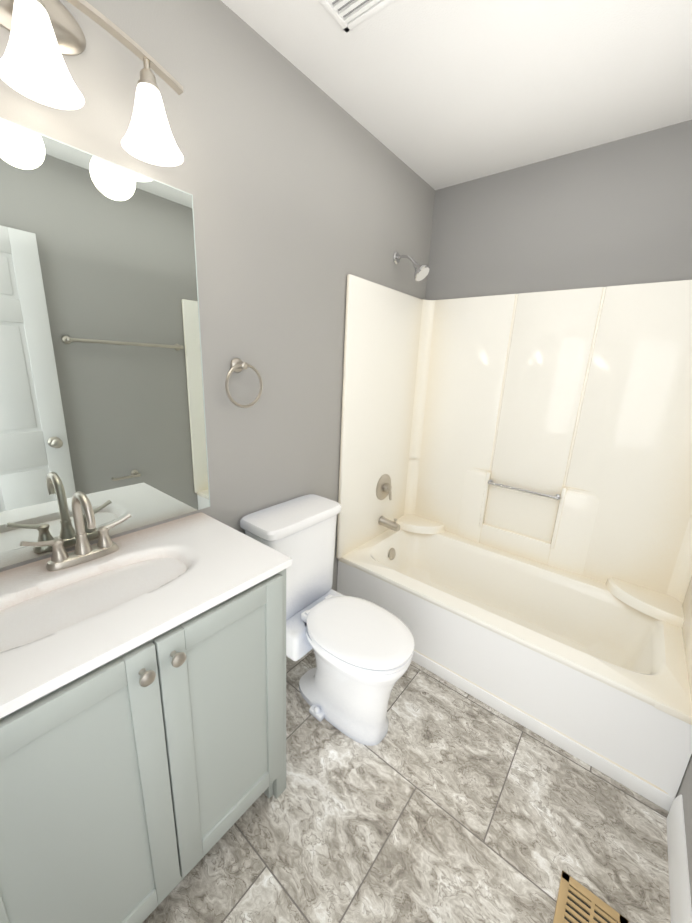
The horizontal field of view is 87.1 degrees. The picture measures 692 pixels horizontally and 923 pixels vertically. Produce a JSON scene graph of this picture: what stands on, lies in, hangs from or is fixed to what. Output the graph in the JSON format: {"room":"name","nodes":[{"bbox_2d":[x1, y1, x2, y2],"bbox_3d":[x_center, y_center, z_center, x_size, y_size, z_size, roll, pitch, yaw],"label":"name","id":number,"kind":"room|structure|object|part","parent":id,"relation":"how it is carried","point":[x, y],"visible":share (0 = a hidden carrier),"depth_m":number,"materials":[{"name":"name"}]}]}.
{"room":"bathroom","nodes":[
{"label":"bathroom","id":0,"kind":"room"},
{"bbox_2d":[0,0,434,590],"bbox_3d":[-0.325,-0.201,1.549,0.100,2.440,2.600,14,19,37],"label":"wall","id":1,"kind":"structure","parent":0,"point":[306,192],"depth_m":1.33,"materials":[{"name":"grey paint"}]},
{"bbox_2d":[0,0,183,166],"bbox_3d":[-0.627,-0.874,0.729,0.154,0.257,0.610,14,19,37],"label":"sconce","id":2,"kind":"object","parent":1,"relation":"attached to","point":[45,36],"visible":1,"depth_m":0.80,"materials":[{"name":"white glass"}]},
{"bbox_2d":[0,117,209,567],"bbox_3d":[-0.739,-0.246,0.909,0.005,1.000,0.817,14,19,37],"label":"mirror","id":3,"kind":"object","parent":1,"relation":"attached to","point":[102,405],"visible":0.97,"depth_m":0.97,"materials":[{"name":"clear glass"}]},
{"bbox_2d":[225,358,262,407],"bbox_3d":[-0.379,-0.285,1.321,0.054,0.175,0.158,14,19,37],"label":"towel ring","id":4,"kind":"object","parent":1,"relation":"attached to","point":[237,365],"visible":1,"depth_m":1.30,"materials":[{"name":"silver metal"}]},
{"bbox_2d":[393,252,429,280],"bbox_3d":[0.343,-1.023,1.899,0.198,0.156,0.090,14,19,37],"label":"shower head","id":5,"kind":"object","parent":1,"relation":"attached to","point":[421,272],"visible":0.96,"depth_m":1.88},
{"bbox_2d":[143,649,670,922],"bbox_3d":[0.250,1.181,1.387,1.720,0.100,2.600,14,19,37],"label":"floor","id":6,"kind":"structure","parent":0,"point":[443,801],"depth_m":1.17,"materials":[{"name":"tile"}]},
{"bbox_2d":[0,491,291,922],"bbox_3d":[-0.581,0.634,0.968,0.516,1.100,0.762,14,19,37],"label":"bathroom vanity","id":7,"kind":"object","parent":6,"relation":"on","point":[142,720],"visible":1,"depth_m":0.82,"materials":[{"name":"grey wood"}]},
{"bbox_2d":[19,491,131,571],"bbox_3d":[-0.676,0.173,0.941,0.140,0.203,0.249,14,19,37],"label":"faucet","id":8,"kind":"object","parent":7,"relation":"on","point":[85,557],"depth_m":0.96,"materials":[{"name":"silver metal"}]},
{"bbox_2d":[240,494,413,745],"bbox_3d":[-0.055,0.653,1.502,0.696,0.833,0.436,14,19,37],"label":"toilet","id":9,"kind":"object","parent":6,"relation":"on","point":[363,649],"visible":0.98,"depth_m":1.45,"materials":[{"name":"ceramic"}]},
{"bbox_3d":[0.047,0.666,1.442,0.460,0.048,0.334,14,19,37],"label":"seat","id":10,"kind":"part","parent":9,"relation":"part of","materials":[{"name":"plastic"}]},
{"bbox_2d":[336,274,691,811],"bbox_3d":[0.797,0.105,1.748,1.514,1.840,0.786,14,19,37],"label":"shower","id":11,"kind":"object","parent":6,"relation":"on","point":[514,531],"visible":0.96,"depth_m":1.85,"materials":[{"name":"white plastic"}]},
{"bbox_3d":[0.280,0.256,2.240,0.138,0.341,0.164,14,19,37],"label":"valve spout","id":12,"kind":"part","parent":11,"relation":"part of","materials":[{"name":"silver metal"}]},
{"bbox_2d":[553,870,628,922],"bbox_3d":[0.609,1.265,0.920,0.160,0.007,0.315,14,19,37],"label":"floor vent","id":13,"kind":"object","parent":6,"relation":"in","point":[577,902],"visible":1,"depth_m":1.01,"materials":[{"name":"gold metal"}]},
{"bbox_2d":[221,0,691,189],"bbox_3d":[0.357,-1.272,0.738,1.720,0.100,2.600,14,19,37],"label":"ceiling","id":14,"kind":"structure","parent":0,"point":[437,94],"depth_m":1.26,"materials":[{"name":"paint"}]},
{"bbox_2d":[318,0,395,32],"bbox_3d":[0.020,-1.284,0.949,0.260,0.012,0.260,14,19,37],"label":"ceiling vent","id":15,"kind":"object","parent":14,"relation":"in","point":[347,15],"visible":0.94,"depth_m":1.05,"materials":[{"name":"white"}]},
{"bbox_2d":[425,120,691,299],"bbox_3d":[1.090,-0.262,2.010,1.520,2.440,0.100,14,19,37],"label":"wall","id":16,"kind":"structure","parent":0,"point":[616,212],"depth_m":1.74,"materials":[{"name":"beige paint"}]},
{"bbox_2d":[675,754,691,906],"bbox_3d":[0.932,0.110,0.576,0.100,2.440,2.600,14,19,37],"label":"wall","id":17,"kind":"structure","parent":0,"point":[685,789],"depth_m":1.12,"materials":[{"name":"beige paint"}]},
{"bbox_2d":[666,794,691,922],"bbox_3d":[0.839,1.218,0.906,0.014,0.125,0.799,14,19,37],"label":"baseboard","id":18,"kind":"structure","parent":17,"relation":"attached to","point":[680,900],"depth_m":1.05,"materials":[{"name":"white wood"}]}
]}

